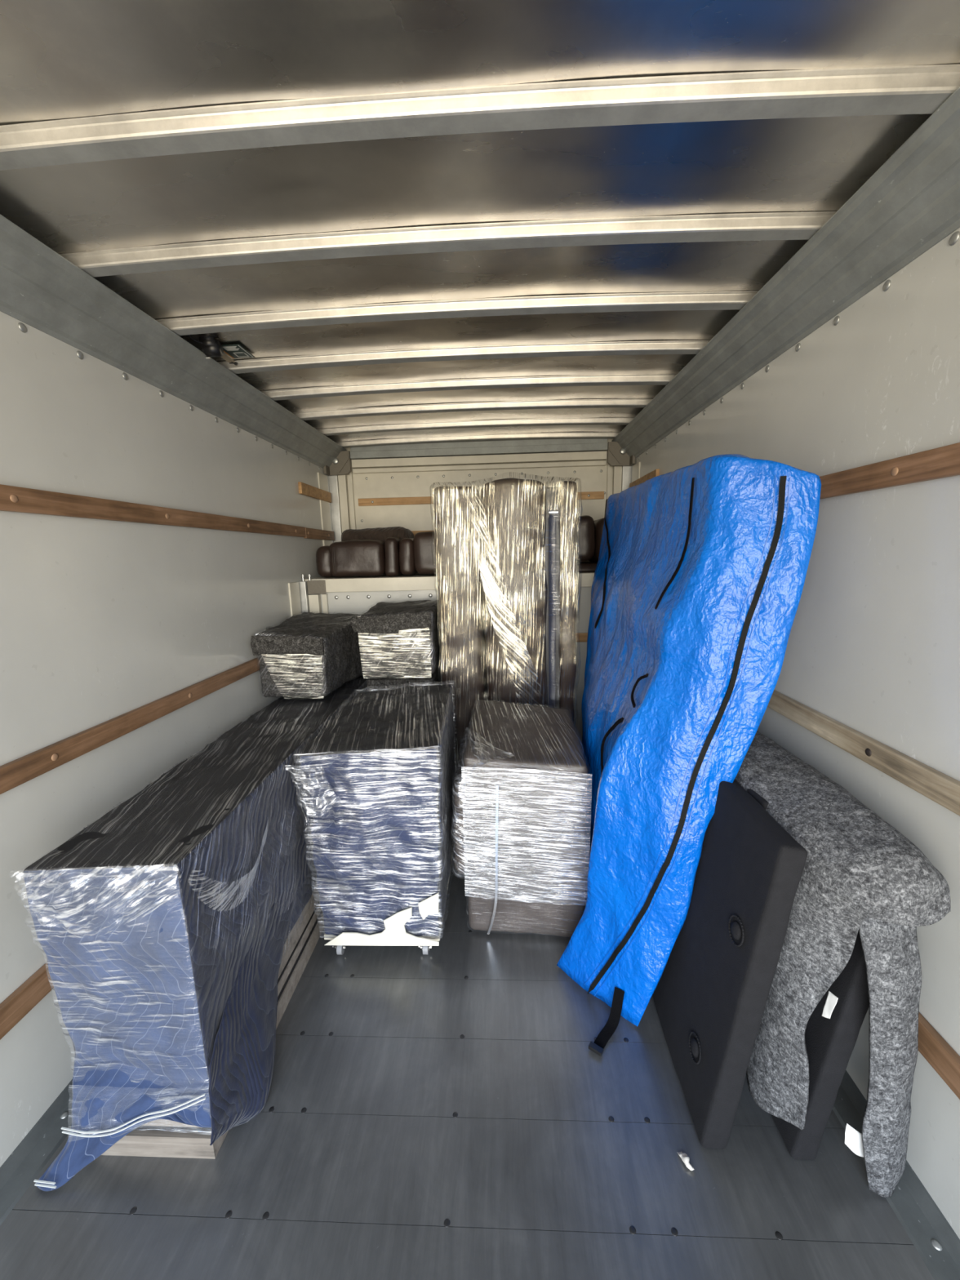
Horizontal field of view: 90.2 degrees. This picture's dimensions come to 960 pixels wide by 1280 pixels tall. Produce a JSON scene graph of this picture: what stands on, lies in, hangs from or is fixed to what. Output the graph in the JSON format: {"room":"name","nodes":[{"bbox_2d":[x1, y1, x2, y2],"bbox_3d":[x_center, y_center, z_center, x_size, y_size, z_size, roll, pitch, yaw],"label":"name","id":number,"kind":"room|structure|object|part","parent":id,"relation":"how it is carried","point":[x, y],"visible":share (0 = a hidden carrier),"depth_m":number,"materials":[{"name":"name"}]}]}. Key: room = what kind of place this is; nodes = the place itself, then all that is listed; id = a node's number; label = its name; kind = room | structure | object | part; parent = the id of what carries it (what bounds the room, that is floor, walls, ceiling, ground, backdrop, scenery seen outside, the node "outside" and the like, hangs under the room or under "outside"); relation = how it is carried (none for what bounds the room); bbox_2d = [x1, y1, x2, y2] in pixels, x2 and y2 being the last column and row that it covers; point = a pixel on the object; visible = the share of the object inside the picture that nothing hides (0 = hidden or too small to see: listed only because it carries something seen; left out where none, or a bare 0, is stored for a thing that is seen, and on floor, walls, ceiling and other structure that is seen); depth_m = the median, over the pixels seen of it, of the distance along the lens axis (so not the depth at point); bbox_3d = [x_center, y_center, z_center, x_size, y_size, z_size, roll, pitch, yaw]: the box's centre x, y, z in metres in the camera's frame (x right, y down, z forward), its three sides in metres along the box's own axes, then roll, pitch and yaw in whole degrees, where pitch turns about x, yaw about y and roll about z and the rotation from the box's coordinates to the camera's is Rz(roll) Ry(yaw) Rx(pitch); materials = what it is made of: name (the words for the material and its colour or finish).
{"room":"cargo space","nodes":[
{"label":"cargo space","id":0,"kind":"room"},
{"bbox_2d":[0,311,333,1167],"bbox_3d":[-1.288,0.157,1.292,0.046,2.550,5.580,-1,10,3],"label":"wall","id":1,"kind":"structure","parent":0,"point":[101,621],"depth_m":1.59,"materials":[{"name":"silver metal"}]},
{"bbox_2d":[0,961,53,1039],"bbox_3d":[-1.258,1.042,0.976,0.026,0.075,4.650,-1,10,3],"label":"wooden rail","id":2,"kind":"object","parent":1,"relation":"attached to","point":[15,1006],"visible":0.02,"depth_m":1.30,"materials":[{"name":"brown wood"}]},
{"bbox_2d":[0,1079,72,1225],"bbox_3d":[-1.213,1.417,1.107,0.092,0.030,4.780,-1,10,3],"label":"baseboard","id":3,"kind":"structure","parent":1,"relation":"attached to","point":[28,1158],"depth_m":1.29,"materials":[{"name":"silver metal"}]},
{"bbox_2d":[0,657,259,794],"bbox_3d":[-1.273,0.437,0.869,0.026,0.066,4.650,-1,10,3],"label":"wooden rail","id":4,"kind":"object","parent":1,"relation":"attached to","point":[13,774],"visible":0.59,"depth_m":1.59,"materials":[{"name":"brown wood"}]},
{"bbox_2d":[0,484,306,537],"bbox_3d":[-1.286,-0.301,0.840,0.026,0.067,4.852,-1,10,3],"label":"wooden rail","id":5,"kind":"object","parent":1,"relation":"attached to","point":[12,499],"visible":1,"depth_m":1.65,"materials":[{"name":"brown wood"}]},
{"bbox_2d":[0,213,346,468],"bbox_3d":[-1.228,-0.940,1.053,0.145,0.190,5.500,-1,10,3],"label":"top side rail","id":6,"kind":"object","parent":1,"relation":"attached to","point":[40,288],"depth_m":1.63,"materials":[{"name":"silver metal"}]},
{"bbox_2d":[288,582,301,616],"bbox_3d":[-1.179,0.310,3.186,0.010,1.380,0.140,-1,10,3],"label":"trim","id":7,"kind":"structure","parent":1,"relation":"attached to","point":[294,588],"depth_m":3.07,"materials":[{"name":"beige paint"}]},
{"bbox_2d":[298,581,309,613],"bbox_3d":[-1.155,0.309,3.307,0.045,1.420,0.071,-1,10,3],"label":"trim","id":8,"kind":"structure","parent":1,"relation":"attached to","point":[303,585],"depth_m":3.17,"materials":[{"name":"silver metal"}]},
{"bbox_2d":[297,481,331,502],"bbox_3d":[-1.181,-1.060,3.454,0.026,0.075,0.570,-1,10,3],"label":"wooden rail","id":9,"kind":"object","parent":1,"relation":"attached to","point":[304,489],"visible":1,"depth_m":3.38,"materials":[{"name":"beige wood"}]},
{"bbox_2d":[303,527,334,540],"bbox_3d":[-1.174,-0.774,3.511,0.026,0.071,0.558,-1,10,3],"label":"wooden rail","id":10,"kind":"object","parent":1,"relation":"attached to","point":[310,533],"visible":0.96,"depth_m":3.46,"materials":[{"name":"brown wood"}]},
{"bbox_2d":[317,472,332,546],"bbox_3d":[-1.177,-0.892,3.662,0.010,0.720,0.180,-1,10,3],"label":"trim","id":11,"kind":"structure","parent":1,"relation":"attached to","point":[322,479],"depth_m":3.62,"materials":[{"name":"beige paint"}]},
{"bbox_2d":[328,475,342,542],"bbox_3d":[-1.142,-0.935,3.838,0.065,0.818,0.073,-1,10,3],"label":"trim","id":12,"kind":"structure","parent":1,"relation":"attached to","point":[333,480],"depth_m":3.78,"materials":[{"name":"silver metal"}]},
{"bbox_2d":[323,450,351,475],"bbox_3d":[-1.094,-1.359,3.662,0.180,0.175,0.110,-1,10,3],"label":"trim","id":13,"kind":"structure","parent":1,"relation":"attached to","point":[341,464],"depth_m":3.69,"materials":[{"name":"grey metal"}]},
{"bbox_2d":[59,211,836,277],"bbox_3d":[-0.118,-1.109,1.343,2.220,0.050,0.076,-1,10,3],"label":"ceiling beam","id":14,"kind":"structure","parent":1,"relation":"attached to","point":[771,225],"depth_m":1.32,"materials":[{"name":"metal"}]},
{"bbox_2d":[155,290,759,335],"bbox_3d":[-0.102,-1.177,1.722,2.220,0.050,0.076,-1,10,3],"label":"ceiling beam","id":15,"kind":"structure","parent":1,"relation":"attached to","point":[735,300],"depth_m":1.70,"materials":[{"name":"metal"}]},
{"bbox_2d":[217,340,710,373],"bbox_3d":[-0.086,-1.244,2.100,2.220,0.050,0.076,-1,10,3],"label":"ceiling beam","id":16,"kind":"structure","parent":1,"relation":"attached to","point":[662,347],"depth_m":2.08,"materials":[{"name":"metal"}]},
{"bbox_2d":[260,373,676,400],"bbox_3d":[-0.070,-1.312,2.478,2.220,0.050,0.076,-1,10,3],"label":"ceiling beam","id":17,"kind":"structure","parent":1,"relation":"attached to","point":[660,379],"depth_m":2.46,"materials":[{"name":"metal"}]},
{"bbox_2d":[293,399,652,420],"bbox_3d":[-0.055,-1.380,2.857,2.220,0.050,0.076,-1,10,3],"label":"ceiling beam","id":18,"kind":"structure","parent":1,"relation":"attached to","point":[577,403],"depth_m":2.84,"materials":[{"name":"metal"}]},
{"bbox_2d":[316,417,634,435],"bbox_3d":[-0.039,-1.447,3.235,2.220,0.050,0.076,-1,10,3],"label":"ceiling beam","id":19,"kind":"structure","parent":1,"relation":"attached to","point":[625,420],"depth_m":3.21,"materials":[{"name":"metal"}]},
{"bbox_2d":[0,64,959,170],"bbox_3d":[-0.134,-1.042,0.965,2.220,0.050,0.076,-1,10,3],"label":"ceiling beam","id":20,"kind":"structure","parent":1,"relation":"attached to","point":[911,89],"depth_m":0.94,"materials":[{"name":"metal"}]},
{"bbox_2d":[320,586,591,743],"bbox_3d":[-0.006,0.302,3.315,2.340,1.395,0.045,-1,10,3],"label":"wall","id":21,"kind":"structure","parent":0,"point":[358,602],"depth_m":3.23,"materials":[{"name":"silver metal"}]},
{"bbox_2d":[301,574,326,594],"bbox_3d":[-1.107,-0.372,3.187,0.164,0.130,0.033,-1,10,3],"label":"trim","id":22,"kind":"structure","parent":21,"relation":"attached to","point":[314,587],"depth_m":3.17,"materials":[{"name":"grey metal"}]},
{"bbox_2d":[308,594,321,613],"bbox_3d":[-1.095,0.350,3.325,0.067,1.330,0.046,-1,10,3],"label":"trim","id":23,"kind":"structure","parent":21,"relation":"attached to","point":[314,600],"depth_m":3.20,"materials":[{"name":"beige paint"}]},
{"bbox_2d":[321,594,328,613],"bbox_3d":[-1.030,0.346,3.334,0.032,1.330,0.021,-1,10,3],"label":"trim","id":24,"kind":"structure","parent":21,"relation":"attached to","point":[325,602],"depth_m":3.22,"materials":[{"name":"beige paint"}]},
{"bbox_2d":[303,572,594,591],"bbox_3d":[-0.009,-0.469,3.534,2.340,0.047,0.744,-1,10,3],"label":"trim","id":25,"kind":"structure","parent":21,"relation":"attached to","point":[417,575],"depth_m":3.30,"materials":[{"name":"beige paint"}]},
{"bbox_2d":[315,515,604,577],"bbox_3d":[-0.028,-0.672,3.463,2.242,0.390,0.610,-1,10,3],"label":"leather sofa","id":26,"kind":"object","parent":25,"relation":"on","point":[394,551],"visible":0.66,"depth_m":3.24,"materials":[{"name":"brown leather"}]},
{"bbox_3d":[-1.068,-0.579,3.520,0.151,0.229,0.468,-1,10,3],"label":"arm","id":27,"kind":"part","parent":26,"relation":"part of","materials":[{"name":"brown leather"}]},
{"bbox_3d":[-0.835,-0.593,3.486,0.392,0.260,0.517,-1,10,3],"label":"armrest","id":28,"kind":"part","parent":26,"relation":"part of","materials":[{"name":"brown leather"}]},
{"bbox_3d":[-0.597,-0.608,3.477,0.105,0.276,0.509,-1,10,3],"label":"seat","id":29,"kind":"part","parent":26,"relation":"part of","materials":[{"name":"brown leather"}]},
{"bbox_2d":[413,531,482,574],"bbox_3d":[0.080,-0.634,3.455,1.067,0.308,0.553,-1,10,3],"label":"seat cushion","id":30,"kind":"object","parent":26,"relation":"on","point":[423,542],"depth_m":3.22,"materials":[{"name":"brown leather"}]},
{"bbox_3d":[0.698,-0.720,3.410,0.180,0.313,0.494,-1,10,3],"label":"armrest","id":31,"kind":"part","parent":26,"relation":"part of","materials":[{"name":"brown leather"}]},
{"bbox_3d":[0.927,-0.705,3.406,0.280,0.314,0.481,-1,10,3],"label":"armrest","id":32,"kind":"part","parent":26,"relation":"part of","materials":[{"name":"brown leather"}]},
{"bbox_2d":[484,632,587,643],"bbox_3d":[-0.015,-0.005,3.230,1.930,0.060,0.025,-1,10,3],"label":"wooden rail","id":33,"kind":"object","parent":21,"relation":"attached to","point":[583,637],"visible":0.02,"depth_m":3.19,"materials":[{"name":"beige wood"}]},
{"bbox_2d":[0,848,934,1279],"bbox_3d":[-0.089,1.436,1.069,2.340,0.052,4.790,-1,10,3],"label":"floor","id":34,"kind":"structure","parent":0,"point":[447,1113],"depth_m":1.24,"materials":[{"name":"grey metal"}]},
{"bbox_2d":[10,675,368,1191],"bbox_3d":[-0.895,0.783,2.197,0.529,0.889,2.162,-1,10,0],"label":"dresser","id":35,"kind":"object","parent":34,"relation":"on","point":[177,931],"visible":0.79,"depth_m":1.26,"materials":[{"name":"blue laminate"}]},
{"bbox_2d":[250,610,363,698],"bbox_3d":[-0.962,0.065,2.825,0.476,0.414,0.687,-1,10,3],"label":"box","id":36,"kind":"object","parent":35,"relation":"on","point":[308,654],"visible":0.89,"depth_m":2.57,"materials":[{"name":"plastic"}]},
{"bbox_2d":[284,680,457,955],"bbox_3d":[-0.406,0.746,2.248,0.610,0.912,0.982,-1,10,3],"label":"cabinet","id":37,"kind":"object","parent":34,"relation":"on","point":[377,779],"visible":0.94,"depth_m":1.84,"materials":[{"name":"clear plastic"}]},
{"bbox_3d":[-0.380,1.131,2.282,0.470,0.022,0.740,-1,10,3],"label":"board","id":38,"kind":"part","parent":37,"relation":"part of","materials":[{"name":"white plastic"}]},
{"bbox_2d":[366,662,441,691],"bbox_3d":[-0.439,0.620,3.037,0.392,0.893,0.486,-1,10,3],"label":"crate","id":39,"kind":"object","parent":34,"relation":"on","point":[395,682],"visible":0.17,"depth_m":2.74,"materials":[{"name":"grey plastic"}]},
{"bbox_2d":[350,598,441,678],"bbox_3d":[-0.465,-0.021,2.905,0.472,0.419,0.555,-1,10,3],"label":"box","id":40,"kind":"object","parent":39,"relation":"on","point":[397,638],"visible":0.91,"depth_m":2.69,"materials":[{"name":"plastic"}]},
{"bbox_2d":[429,472,582,773],"bbox_3d":[0.168,0.076,2.893,0.833,2.021,0.535,-1,10,3],"label":"cabinet","id":41,"kind":"object","parent":34,"relation":"on","point":[524,586],"visible":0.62,"depth_m":2.65,"materials":[{"name":"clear plastic"}]},
{"bbox_3d":[-0.095,0.093,2.945,0.275,1.958,0.438,-1,10,3],"label":"arm","id":42,"kind":"part","parent":41,"relation":"part of","materials":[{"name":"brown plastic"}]},
{"bbox_3d":[0.218,0.083,2.917,0.383,1.996,0.454,-1,10,3],"label":"backrest","id":43,"kind":"part","parent":41,"relation":"part of","materials":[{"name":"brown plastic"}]},
{"bbox_3d":[0.412,0.046,2.739,0.040,1.480,0.045,-1,10,3],"label":"dark rail","id":44,"kind":"part","parent":41,"relation":"part of","materials":[{"name":"grey metal"}]},
{"bbox_3d":[0.423,0.078,2.929,0.100,1.910,0.330,-1,10,3],"label":"frame","id":45,"kind":"part","parent":41,"relation":"part of","materials":[{"name":"black plastic"}]},
{"bbox_3d":[0.505,0.075,2.913,0.113,1.971,0.428,-1,10,3],"label":"panel","id":46,"kind":"part","parent":41,"relation":"part of","materials":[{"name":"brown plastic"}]},
{"bbox_2d":[450,698,591,937],"bbox_3d":[0.188,0.765,2.288,0.591,0.838,0.825,-1,10,3],"label":"cabinet","id":47,"kind":"object","parent":34,"relation":"on","point":[520,788],"visible":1,"depth_m":1.92,"materials":[{"name":"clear plastic"}]},
{"bbox_2d":[676,1151,694,1170],"bbox_3d":[0.536,1.353,1.246,0.020,0.020,0.047,-4,10,-14],"label":"paper scrap","id":48,"kind":"object","parent":34,"relation":"on","point":[683,1156],"visible":1,"depth_m":1.24,"materials":[{"name":"white paper"}]},
{"bbox_2d":[556,453,821,1056],"bbox_3d":[0.662,0.221,2.210,0.754,1.900,1.822,-1,10,3],"label":"mattress","id":49,"kind":"object","parent":34,"relation":"on","point":[700,572],"visible":0.92,"depth_m":1.51,"materials":[{"name":"blue plastic"}]},
{"bbox_3d":[0.467,0.380,1.757,0.080,0.251,0.158,-1,10,3],"label":"handle","id":50,"kind":"part","parent":49,"relation":"part of","materials":[{"name":"black fabric"}]},
{"bbox_3d":[0.544,0.164,1.656,0.045,0.126,0.115,-1,10,3],"label":"handle","id":51,"kind":"part","parent":49,"relation":"part of","materials":[{"name":"black fabric"}]},
{"bbox_2d":[652,779,807,1148],"bbox_3d":[0.695,0.858,1.524,0.212,0.891,0.692,-1,10,3],"label":"headboard panel","id":52,"kind":"object","parent":34,"relation":"on","point":[710,996],"visible":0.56,"depth_m":1.27,"materials":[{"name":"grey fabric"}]},
{"bbox_2d":[746,788,768,809],"bbox_3d":[0.790,0.820,1.735,0.151,0.888,0.715,-1,10,3],"label":"headboard panel","id":53,"kind":"object","parent":34,"relation":"on","point":[761,800],"visible":0.04,"depth_m":1.34,"materials":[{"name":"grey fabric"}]},
{"bbox_2d":[770,931,868,1159],"bbox_3d":[0.921,0.898,1.631,0.201,0.766,0.935,-1,10,3],"label":"headboard panel","id":54,"kind":"object","parent":34,"relation":"on","point":[830,1043],"visible":0.16,"depth_m":1.20,"materials":[{"name":"grey fabric"}]},
{"bbox_2d":[734,730,951,1197],"bbox_3d":[0.917,0.811,1.594,0.327,0.936,1.073,-1,10,3],"label":"blanket","id":55,"kind":"object","parent":54,"relation":"on","point":[861,874],"visible":0.76,"depth_m":1.14,"materials":[{"name":"grey fabric"}]},
{"bbox_2d":[344,438,613,561],"bbox_3d":[-0.005,-1.051,3.826,2.340,1.120,0.045,-1,10,3],"label":"wall","id":56,"kind":"structure","parent":0,"point":[592,478],"depth_m":3.79,"materials":[{"name":"white metal"}]},
{"bbox_2d":[337,475,351,532],"bbox_3d":[-1.079,-0.938,3.847,0.059,0.818,0.048,-1,10,3],"label":"trim","id":57,"kind":"structure","parent":56,"relation":"attached to","point":[342,479],"depth_m":3.80,"materials":[{"name":"beige paint"}]},
{"bbox_2d":[347,470,355,529],"bbox_3d":[-1.019,-0.941,3.854,0.030,0.818,0.028,-1,10,3],"label":"trim","id":58,"kind":"structure","parent":56,"relation":"attached to","point":[350,475],"depth_m":3.81,"materials":[{"name":"beige paint"}]},
{"bbox_2d":[411,530,434,535],"bbox_3d":[0.005,-0.854,3.830,1.944,0.066,0.025,-1,10,3],"label":"wooden rail","id":59,"kind":"object","parent":56,"relation":"attached to","point":[414,532],"visible":0.02,"depth_m":3.84,"materials":[{"name":"beige wood"}]},
{"bbox_2d":[336,431,620,448],"bbox_3d":[-0.023,-1.515,3.614,2.220,0.050,0.076,-1,10,3],"label":"ceiling beam","id":60,"kind":"structure","parent":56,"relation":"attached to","point":[609,434],"depth_m":3.59,"materials":[{"name":"metal"}]},
{"bbox_2d":[351,451,606,468],"bbox_3d":[-0.016,-1.398,3.715,1.970,0.058,0.058,-1,10,3],"label":"trim","id":61,"kind":"structure","parent":56,"relation":"attached to","point":[584,455],"depth_m":3.69,"materials":[{"name":"beige paint"}]},
{"bbox_2d":[350,438,608,459],"bbox_3d":[-0.018,-1.453,3.693,1.970,0.049,0.083,-1,10,3],"label":"trim","id":62,"kind":"structure","parent":56,"relation":"attached to","point":[582,447],"depth_m":3.66,"materials":[{"name":"silver metal"}]},
{"bbox_2d":[352,461,606,474],"bbox_3d":[-0.015,-1.346,3.732,1.970,0.030,0.043,-1,10,3],"label":"trim","id":63,"kind":"structure","parent":56,"relation":"attached to","point":[582,464],"depth_m":3.71,"materials":[{"name":"beige paint"}]},
{"bbox_2d":[358,491,604,506],"bbox_3d":[-0.002,-1.117,3.784,1.944,0.056,0.025,-1,10,3],"label":"wooden rail","id":64,"kind":"object","parent":56,"relation":"attached to","point":[589,495],"visible":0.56,"depth_m":3.80,"materials":[{"name":"beige wood"}]},
{"bbox_2d":[606,463,611,498],"bbox_3d":[1.009,-0.974,3.763,0.030,0.818,0.028,-1,10,3],"label":"trim","id":65,"kind":"structure","parent":56,"relation":"attached to","point":[609,468],"depth_m":3.71,"materials":[{"name":"beige paint"}]},
{"bbox_2d":[612,466,622,494],"bbox_3d":[1.068,-0.973,3.750,0.059,0.818,0.048,-1,10,3],"label":"trim","id":66,"kind":"structure","parent":56,"relation":"attached to","point":[617,470],"depth_m":3.68,"materials":[{"name":"beige paint"}]},
{"bbox_2d":[0,0,959,442],"bbox_3d":[-0.133,-1.067,1.010,2.380,0.031,5.550,-1,10,3],"label":"ceiling","id":67,"kind":"structure","parent":0,"point":[60,60],"depth_m":1.10,"materials":[{"name":"metal"}]},
{"bbox_2d":[186,334,238,365],"bbox_3d":[-1.071,-1.185,1.957,0.070,0.091,0.267,0,10,9],"label":"fitting","id":68,"kind":"object","parent":67,"relation":"attached to","point":[211,347],"visible":0.99,"depth_m":1.90,"materials":[{"name":"black plastic"}]},
{"bbox_3d":[-1.105,-1.174,1.877,0.012,0.013,0.099,4,11,26],"label":"cord","id":69,"kind":"part","parent":68,"relation":"part of","materials":[{"name":"black plastic"}]},
{"bbox_3d":[-1.062,-1.197,2.064,0.034,0.020,0.046,-7,12,-29],"label":"cord","id":70,"kind":"part","parent":68,"relation":"part of","materials":[{"name":"black plastic"}]},
{"bbox_2d":[222,344,255,358],"bbox_3d":[-1.026,-1.213,2.013,0.100,0.002,0.130,-1,10,3],"label":"warning sticker","id":71,"kind":"object","parent":67,"relation":"attached to","point":[234,351],"visible":0.95,"depth_m":2.01,"materials":[{"name":"grey paper"}]},
{"bbox_2d":[631,227,959,1239],"bbox_3d":[1.083,0.118,1.185,0.046,2.550,5.580,-1,10,3],"label":"wall","id":72,"kind":"structure","parent":0,"point":[873,647],"depth_m":1.25,"materials":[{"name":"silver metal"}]},
{"bbox_2d":[607,441,635,466],"bbox_3d":[1.053,-1.394,3.565,0.180,0.175,0.110,-1,10,3],"label":"trim","id":73,"kind":"structure","parent":72,"relation":"attached to","point":[617,455],"depth_m":3.59,"materials":[{"name":"grey metal"}]},
{"bbox_2d":[621,466,631,491],"bbox_3d":[1.131,-0.972,3.735,0.065,0.818,0.073,-1,10,3],"label":"trim","id":74,"kind":"structure","parent":72,"relation":"attached to","point":[626,470],"depth_m":3.65,"materials":[{"name":"silver metal"}]},
{"bbox_2d":[631,462,640,482],"bbox_3d":[1.151,-0.930,3.557,0.010,0.720,0.180,-1,10,3],"label":"trim","id":75,"kind":"structure","parent":72,"relation":"attached to","point":[636,468],"depth_m":3.48,"materials":[{"name":"beige paint"}]},
{"bbox_2d":[629,469,659,487],"bbox_3d":[1.130,-1.093,3.321,0.026,0.075,0.630,-1,10,3],"label":"wooden rail","id":76,"kind":"object","parent":72,"relation":"attached to","point":[655,473],"visible":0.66,"depth_m":3.21,"materials":[{"name":"brown wood"}]},
{"bbox_2d":[611,86,959,457],"bbox_3d":[0.965,-0.976,0.954,0.145,0.190,5.500,-1,10,3],"label":"top side rail","id":77,"kind":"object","parent":72,"relation":"attached to","point":[911,203],"depth_m":1.31,"materials":[{"name":"silver metal"}]},
{"bbox_2d":[767,689,959,816],"bbox_3d":[1.039,0.399,0.765,0.026,0.066,4.650,-1,10,3],"label":"wooden rail","id":78,"kind":"object","parent":72,"relation":"attached to","point":[932,784],"visible":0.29,"depth_m":1.27,"materials":[{"name":"brown wood"}]},
{"bbox_2d":[819,442,959,499],"bbox_3d":[1.022,-0.326,0.661,0.026,0.067,4.700,-1,10,3],"label":"wooden rail","id":79,"kind":"object","parent":72,"relation":"attached to","point":[941,462],"visible":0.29,"depth_m":1.19,"materials":[{"name":"brown wood"}]},
{"bbox_2d":[832,1070,959,1279],"bbox_3d":[1.032,1.380,1.006,0.092,0.030,4.780,-1,10,3],"label":"baseboard","id":80,"kind":"structure","parent":72,"relation":"attached to","point":[931,1233],"depth_m":1.13,"materials":[{"name":"silver metal"}]},
{"bbox_2d":[918,1012,959,1099],"bbox_3d":[1.054,1.004,0.872,0.026,0.075,4.650,-1,10,3],"label":"wooden rail","id":81,"kind":"object","parent":72,"relation":"attached to","point":[933,1047],"visible":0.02,"depth_m":1.10,"materials":[{"name":"brown wood"}]}
]}

